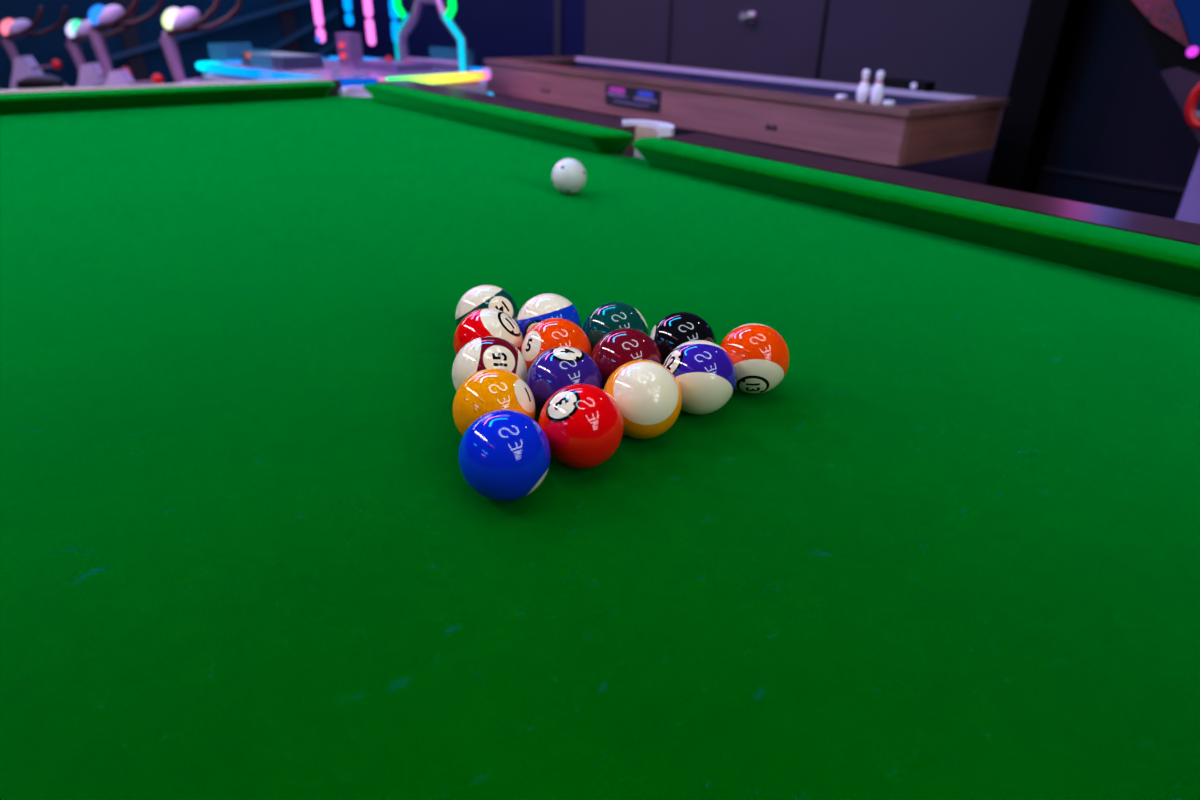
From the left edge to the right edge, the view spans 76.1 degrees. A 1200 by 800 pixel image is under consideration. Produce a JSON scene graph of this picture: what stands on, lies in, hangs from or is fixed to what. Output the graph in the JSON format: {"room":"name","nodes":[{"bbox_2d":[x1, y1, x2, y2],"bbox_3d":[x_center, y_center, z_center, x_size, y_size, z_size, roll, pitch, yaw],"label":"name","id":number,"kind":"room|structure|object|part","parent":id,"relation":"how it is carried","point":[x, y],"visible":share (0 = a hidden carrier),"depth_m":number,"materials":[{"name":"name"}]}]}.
{"room":"games hall","nodes":[
{"label":"games hall","id":0,"kind":"room"},
{"bbox_2d":[0,0,341,89],"bbox_3d":[-6.386,-3.391,5.484,9.500,2.960,0.100,-19,34,-34],"label":"wall","id":1,"kind":"structure","parent":0,"point":[259,34],"depth_m":7.36,"materials":[{"name":"teal paint"}]},
{"bbox_2d":[113,0,149,83],"bbox_3d":[-4.370,-4.040,6.824,0.130,2.960,0.059,-19,34,-34],"label":"trim","id":2,"kind":"structure","parent":1,"relation":"attached to","point":[130,37],"depth_m":7.18,"materials":[{"name":"black metal"}]},
{"bbox_2d":[109,0,311,60],"bbox_3d":[-3.704,-3.682,7.532,2.260,0.639,0.030,-19,34,-34],"label":"trim","id":3,"kind":"structure","parent":1,"relation":"attached to","point":[299,2],"depth_m":7.51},
{"bbox_2d":[277,0,299,52],"bbox_3d":[-3.212,-4.440,7.645,0.140,2.960,0.059,-19,34,-34],"label":"trim","id":4,"kind":"structure","parent":1,"relation":"attached to","point":[287,16],"depth_m":7.92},
{"bbox_2d":[263,10,338,51],"bbox_3d":[-3.375,-3.597,7.871,1.517,0.746,0.030,-19,34,-34],"label":"trim","id":5,"kind":"structure","parent":1,"relation":"attached to","point":[334,13],"depth_m":7.96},
{"bbox_2d":[338,0,1199,218],"bbox_3d":[2.643,-1.398,1.987,0.100,2.960,17.800,-19,34,-34],"label":"wall","id":6,"kind":"structure","parent":0,"point":[966,47],"depth_m":3.43,"materials":[{"name":"grey paint"}]},
{"bbox_2d":[315,41,336,54],"bbox_3d":[-3.150,-3.538,8.104,0.996,0.531,0.030,-19,34,-34],"label":"trim","id":7,"kind":"structure","parent":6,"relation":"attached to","point":[334,44],"depth_m":8.19,"materials":[{"name":"blue metal"}]},
{"bbox_2d":[554,0,561,56],"bbox_3d":[-0.287,-3.108,5.183,0.012,2.960,0.080,-19,34,-34],"label":"trim","id":8,"kind":"structure","parent":6,"relation":"attached to","point":[557,3],"depth_m":5.42,"materials":[{"name":"metal"}]},
{"bbox_2d":[669,0,768,142],"bbox_3d":[0.646,-2.141,4.339,0.123,2.034,0.744,-19,34,-34],"label":"door","id":9,"kind":"structure","parent":6,"relation":"in","point":[725,35],"depth_m":4.37,"materials":[{"name":"grey paint"}]},
{"bbox_3d":[0.793,-2.064,4.130,0.080,0.064,0.064,-19,34,-34],"label":"knob","id":10,"kind":"part","parent":9,"relation":"part of","materials":[{"name":"metal"}]},
{"bbox_2d":[814,0,829,79],"bbox_3d":[1.124,-2.267,3.610,0.006,2.960,0.022,-19,34,-34],"label":"trim","id":11,"kind":"structure","parent":6,"relation":"attached to","point":[826,7],"depth_m":3.84,"materials":[{"name":"black paint"}]},
{"bbox_2d":[986,0,1032,184],"bbox_3d":[1.751,-1.875,2.877,0.049,2.960,0.060,-19,34,-34],"label":"trim","id":12,"kind":"structure","parent":6,"relation":"attached to","point":[1031,2],"depth_m":3.18,"materials":[{"name":"black"}]},
{"bbox_2d":[988,0,1088,193],"bbox_3d":[1.765,-1.822,2.774,0.169,2.960,0.130,-19,34,-34],"label":"pillar","id":13,"kind":"structure","parent":6,"relation":"attached to","point":[1053,28],"depth_m":3.03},
{"bbox_2d":[1043,166,1185,192],"bbox_3d":[2.804,-0.400,2.138,0.019,0.015,3.070,-19,34,-34],"label":"trim","id":14,"kind":"structure","parent":6,"relation":"attached to","point":[1046,168],"depth_m":3.00,"materials":[{"name":"black"}]},
{"bbox_3d":[-0.940,-1.510,-1.277,9.500,0.100,17.800,-19,34,-34],"label":"ceiling","id":15,"kind":"structure","parent":0,"visible":0},
{"bbox_2d":[312,0,324,41],"bbox_3d":[-1.649,-3.075,4.119,0.047,2.094,0.046,-19,34,-34],"label":"tube light","id":16,"kind":"object","parent":15,"relation":"hanging from","point":[318,17],"visible":0.9,"depth_m":4.52,"materials":[{"name":"pink plastic"}]},
{"bbox_2d":[343,0,353,24],"bbox_3d":[-1.481,-3.135,4.140,0.047,2.001,0.046,-19,34,-34],"label":"tube light","id":17,"kind":"object","parent":15,"relation":"hanging from","point":[347,4],"visible":1,"depth_m":4.55,"materials":[{"name":"blue plastic"}]},
{"bbox_2d":[363,0,375,44],"bbox_3d":[-1.348,-3.061,4.116,0.047,2.104,0.046,-19,34,-34],"label":"tube light","id":18,"kind":"object","parent":15,"relation":"hanging from","point":[367,4],"visible":1,"depth_m":4.53,"materials":[{"name":"pink plastic"}]},
{"bbox_2d":[389,0,399,42],"bbox_3d":[-1.198,-3.067,4.120,0.047,2.091,0.046,-19,34,-34],"label":"tube light","id":19,"kind":"object","parent":15,"relation":"hanging from","point":[394,25],"visible":0.73,"depth_m":4.53,"materials":[{"name":"blue plastic"}]},
{"bbox_3d":[-0.997,1.208,0.126,9.500,0.100,17.800,-19,34,-34],"label":"floor","id":20,"kind":"structure","parent":0,"visible":0},
{"bbox_2d":[0,6,68,88],"bbox_3d":[-4.777,-2.678,6.296,0.905,1.005,0.466,1,27,0],"label":"exercise bike","id":21,"kind":"object","parent":20,"relation":"on","point":[24,67],"visible":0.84,"depth_m":6.21,"materials":[{"name":"white plastic"}]},
{"bbox_3d":[-4.533,-2.708,6.236,0.233,0.045,0.020,3,27,4],"label":"brake lever","id":22,"kind":"part","parent":21,"relation":"part of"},
{"bbox_3d":[-4.407,-2.721,6.218,0.072,0.072,0.072,1,27,0],"label":"lever knob","id":23,"kind":"part","parent":21,"relation":"part of","materials":[{"name":"red plastic"}]},
{"bbox_2d":[16,8,136,88],"bbox_3d":[-3.906,-2.416,5.799,0.905,1.028,0.466,1,27,0],"label":"exercise bike","id":24,"kind":"object","parent":20,"relation":"on","point":[91,74],"visible":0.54,"depth_m":5.72,"materials":[{"name":"white plastic"}]},
{"bbox_3d":[-4.209,-2.394,5.811,0.300,0.050,0.220,1,27,0],"label":"seat","id":25,"kind":"part","parent":24,"relation":"part of","materials":[{"name":"black paint"}]},
{"bbox_2d":[50,0,163,87],"bbox_3d":[-3.405,-2.224,5.311,0.905,1.153,0.466,1,27,0],"label":"exercise bike","id":26,"kind":"object","parent":20,"relation":"on","point":[101,17],"visible":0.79,"depth_m":5.20,"materials":[{"name":"white plastic"}]},
{"bbox_3d":[-3.162,-2.188,5.285,0.233,0.045,0.020,3,27,4],"label":"brake lever","id":27,"kind":"part","parent":26,"relation":"part of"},
{"bbox_3d":[-3.037,-2.201,5.267,0.072,0.072,0.072,1,27,0],"label":"lever knob","id":28,"kind":"part","parent":26,"relation":"part of","materials":[{"name":"red plastic"}]},
{"bbox_2d":[159,0,242,82],"bbox_3d":[-2.646,-1.964,4.836,0.905,1.153,0.466,1,27,0],"label":"exercise bike","id":29,"kind":"object","parent":20,"relation":"on","point":[176,21],"visible":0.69,"depth_m":4.67,"materials":[{"name":"white plastic"}]},
{"bbox_2d":[196,0,492,94],"bbox_3d":[-1.382,-1.648,4.246,1.493,1.184,1.038,21,33,34],"label":"table","id":30,"kind":"object","parent":20,"relation":"on","point":[350,66],"visible":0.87,"depth_m":4.07,"materials":[{"name":"multicoloured plastic"}]},
{"bbox_2d":[245,52,250,57],"bbox_3d":[-1.907,-1.870,4.158,0.032,0.032,0.031,21,33,34],"label":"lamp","id":31,"kind":"object","parent":30,"relation":"on","point":[247,54],"depth_m":4.15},
{"bbox_2d":[386,55,391,61],"bbox_3d":[-1.133,-1.829,4.110,0.032,0.032,0.031,21,33,34],"label":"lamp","id":32,"kind":"object","parent":30,"relation":"on","point":[388,58],"depth_m":4.10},
{"bbox_3d":[-0.921,-2.003,4.177,0.540,0.368,0.052,21,33,34],"label":"arch frame","id":33,"kind":"part","parent":30,"relation":"part of","materials":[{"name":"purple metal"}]},
{"bbox_2d":[0,77,1199,799],"bbox_3d":[-0.516,0.031,1.364,1.708,0.875,2.950,-19,34,-34],"label":"pool table","id":34,"kind":"object","parent":20,"relation":"on","point":[247,551],"visible":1,"depth_m":0.51,"materials":[{"name":"green fabric"}]},
{"bbox_2d":[0,81,334,114],"bbox_3d":[-1.327,-0.819,2.094,1.252,0.046,0.072,-19,34,-34],"label":"cushion","id":35,"kind":"object","parent":34,"relation":"on","point":[148,98],"depth_m":2.14,"materials":[{"name":"green fabric"}]},
{"bbox_3d":[-1.388,-0.815,2.182,1.312,0.137,0.110,-19,34,-34],"label":"rail","id":36,"kind":"part","parent":34,"relation":"part of","materials":[{"name":"green fabric"}]},
{"bbox_3d":[-0.772,-1.023,2.541,0.180,0.019,0.163,4,27,5],"label":"pocket plate","id":37,"kind":"part","parent":34,"relation":"part of","materials":[{"name":"silver metal"}]},
{"bbox_2d":[455,285,518,325],"bbox_3d":[-0.101,-0.075,0.689,0.057,0.057,0.057,0,27,-3],"label":"ball","id":38,"kind":"object","parent":34,"relation":"on","point":[482,296],"visible":0.48,"depth_m":0.67,"materials":[{"name":"plastic"}]},
{"bbox_2d":[453,308,522,354],"bbox_3d":[-0.092,-0.047,0.636,0.057,0.057,0.057,8,28,14],"label":"ball","id":39,"kind":"object","parent":34,"relation":"on","point":[479,323],"visible":0.53,"depth_m":0.62,"materials":[{"name":"plastic"}]},
{"bbox_2d":[452,336,527,391],"bbox_3d":[-0.084,-0.020,0.583,0.057,0.057,0.057,0,27,-3],"label":"ball","id":40,"kind":"object","parent":34,"relation":"on","point":[487,352],"visible":0.59,"depth_m":0.56,"materials":[{"name":"plastic"}]},
{"bbox_2d":[453,368,535,435],"bbox_3d":[-0.073,0.007,0.533,0.057,0.057,0.057,8,28,14],"label":"ball","id":41,"kind":"object","parent":34,"relation":"on","point":[485,391],"visible":0.63,"depth_m":0.51,"materials":[{"name":"plastic"}]},
{"bbox_2d":[363,83,633,154],"bbox_3d":[-0.346,-0.750,2.000,0.074,0.046,1.250,-19,34,-34],"label":"cushion","id":42,"kind":"object","parent":34,"relation":"on","point":[578,137],"depth_m":1.84,"materials":[{"name":"green fabric"}]},
{"bbox_2d":[458,410,550,500],"bbox_3d":[-0.059,0.035,0.479,0.057,0.057,0.057,8,28,14],"label":"ball","id":43,"kind":"object","parent":34,"relation":"on","point":[504,455],"visible":1,"depth_m":0.46,"materials":[{"name":"plastic"}]},
{"bbox_3d":[-0.304,-0.756,2.111,0.110,0.137,1.205,-19,34,-34],"label":"rail","id":44,"kind":"part","parent":34,"relation":"part of","materials":[{"name":"green fabric"}]},
{"bbox_2d":[516,293,581,339],"bbox_3d":[-0.045,-0.065,0.672,0.057,0.057,0.057,-11,30,-23],"label":"ball","id":45,"kind":"object","parent":34,"relation":"on","point":[541,307],"visible":0.48,"depth_m":0.65,"materials":[{"name":"plastic"}]},
{"bbox_2d":[521,318,591,370],"bbox_3d":[-0.035,-0.038,0.620,0.057,0.057,0.057,8,28,14],"label":"ball","id":46,"kind":"object","parent":34,"relation":"on","point":[547,334],"visible":0.55,"depth_m":0.60,"materials":[{"name":"plastic"}]},
{"bbox_2d":[526,346,602,413],"bbox_3d":[-0.026,-0.011,0.569,0.057,0.057,0.057,-19,34,-34],"label":"ball","id":47,"kind":"object","parent":34,"relation":"on","point":[556,368],"visible":0.62,"depth_m":0.55,"materials":[{"name":"plastic"}]},
{"bbox_2d":[552,158,586,194],"bbox_3d":[-0.051,-0.366,1.255,0.057,0.057,0.057,0,27,-3],"label":"cue ball","id":48,"kind":"object","parent":34,"relation":"on","point":[569,176],"visible":1,"depth_m":1.23,"materials":[{"name":"plastic"}]},
{"bbox_2d":[538,384,623,468],"bbox_3d":[-0.013,0.018,0.514,0.057,0.057,0.057,0,27,-3],"label":"ball","id":49,"kind":"object","parent":34,"relation":"on","point":[582,424],"visible":0.97,"depth_m":0.49,"materials":[{"name":"plastic"}]},
{"bbox_2d":[582,302,648,350],"bbox_3d":[0.013,-0.055,0.656,0.057,0.057,0.057,8,28,14],"label":"ball","id":50,"kind":"object","parent":34,"relation":"on","point":[608,317],"visible":0.44,"depth_m":0.64,"materials":[{"name":"plastic"}]},
{"bbox_2d":[591,328,662,389],"bbox_3d":[0.021,-0.028,0.603,0.057,0.057,0.057,8,28,14],"label":"ball","id":51,"kind":"object","parent":34,"relation":"on","point":[618,347],"visible":0.57,"depth_m":0.58,"materials":[{"name":"plastic"}]},
{"bbox_2d":[604,360,681,438],"bbox_3d":[0.030,0.000,0.550,0.057,0.057,0.057,0,27,-3],"label":"ball","id":52,"kind":"object","parent":34,"relation":"on","point":[648,395],"visible":0.92,"depth_m":0.53,"materials":[{"name":"plastic"}]},
{"bbox_3d":[0.113,-0.571,1.662,0.063,0.055,0.159,-19,34,-34],"label":"pocket plate","id":53,"kind":"part","parent":34,"relation":"part of","materials":[{"name":"silver metal"}]},
{"bbox_2d":[649,312,716,363],"bbox_3d":[0.068,-0.045,0.637,0.057,0.057,0.057,8,28,14],"label":"ball","id":54,"kind":"object","parent":34,"relation":"on","point":[675,329],"visible":0.45,"depth_m":0.62,"materials":[{"name":"plastic"}]},
{"bbox_2d":[663,340,736,414],"bbox_3d":[0.075,-0.017,0.585,0.057,0.057,0.057,8,28,14],"label":"ball","id":55,"kind":"object","parent":34,"relation":"on","point":[705,373],"visible":0.84,"depth_m":0.56,"materials":[{"name":"plastic"}]},
{"bbox_2d":[720,323,789,393],"bbox_3d":[0.123,-0.033,0.617,0.057,0.057,0.057,0,27,-3],"label":"ball","id":56,"kind":"object","parent":34,"relation":"on","point":[760,356],"visible":0.92,"depth_m":0.60,"materials":[{"name":"plastic"}]},
{"bbox_2d":[632,137,1199,296],"bbox_3d":[0.440,-0.280,1.121,0.074,0.046,1.210,-19,34,-34],"label":"cushion","id":57,"kind":"object","parent":34,"relation":"on","point":[1150,264],"depth_m":1.05,"materials":[{"name":"green fabric"}]},
{"bbox_3d":[0.535,-0.255,1.173,0.110,0.137,1.205,-19,34,-34],"label":"rail","id":58,"kind":"part","parent":34,"relation":"part of","materials":[{"name":"green fabric"}]},
{"bbox_2d":[484,56,1009,168],"bbox_3d":[0.427,-1.163,3.778,0.674,0.819,2.674,-19,34,-34],"label":"table","id":59,"kind":"object","parent":20,"relation":"on","point":[798,114],"visible":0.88,"depth_m":3.06,"materials":[{"name":"brown wood"}]},
{"bbox_2d":[836,94,846,99],"bbox_3d":[0.863,-1.083,2.737,0.040,0.016,0.040,-19,34,-34],"label":"puck","id":60,"kind":"object","parent":59,"relation":"on","point":[838,96],"visible":1,"depth_m":2.73,"materials":[{"name":"white plastic"}]},
{"bbox_2d":[856,69,869,102],"bbox_3d":[0.906,-1.077,2.630,0.042,0.106,0.042,-19,34,-34],"label":"pin","id":61,"kind":"object","parent":59,"relation":"on","point":[863,90],"visible":1,"depth_m":2.62,"materials":[{"name":"white plastic"}]},
{"bbox_2d":[870,70,884,104],"bbox_3d":[0.941,-1.056,2.592,0.042,0.106,0.042,-19,34,-34],"label":"pin","id":62,"kind":"object","parent":59,"relation":"on","point":[877,93],"visible":1,"depth_m":2.58,"materials":[{"name":"white plastic"}]},
{"bbox_2d":[882,100,894,105],"bbox_3d":[0.976,-1.005,2.592,0.040,0.016,0.040,-19,34,-34],"label":"puck","id":63,"kind":"object","parent":59,"relation":"on","point":[885,102],"visible":1,"depth_m":2.58,"materials":[{"name":"white plastic"}]},
{"bbox_2d":[883,78,935,91],"bbox_3d":[1.233,-1.276,3.103,0.076,0.035,0.220,-19,34,-34],"label":"box","id":64,"kind":"object","parent":59,"relation":"on","point":[905,84],"visible":0.97,"depth_m":3.06,"materials":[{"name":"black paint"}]},
{"bbox_2d":[1114,0,1199,223],"bbox_3d":[1.965,-0.857,2.154,0.672,1.820,1.370,-19,34,-34],"label":"machine","id":65,"kind":"object","parent":20,"relation":"on","point":[1171,28],"visible":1,"depth_m":2.14,"materials":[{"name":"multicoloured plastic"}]},
{"bbox_2d":[1132,0,1190,47],"bbox_3d":[1.518,-1.167,2.170,0.012,0.300,0.365,-19,34,-34],"label":"art","id":66,"kind":"object","parent":65,"relation":"attached to","point":[1164,23],"depth_m":2.14},
{"bbox_3d":[2.160,-0.303,2.213,0.600,0.790,0.800,-19,34,-34],"label":"panel","id":67,"kind":"part","parent":65,"relation":"part of","materials":[{"name":"plastic"}]},
{"bbox_2d":[1186,46,1198,56],"bbox_3d":[1.621,-0.954,2.099,0.028,0.028,0.028,-19,34,-34],"label":"lamp","id":68,"kind":"object","parent":65,"relation":"attached to","point":[1191,51],"depth_m":2.09,"materials":[{"name":"pink plastic"}]}
]}

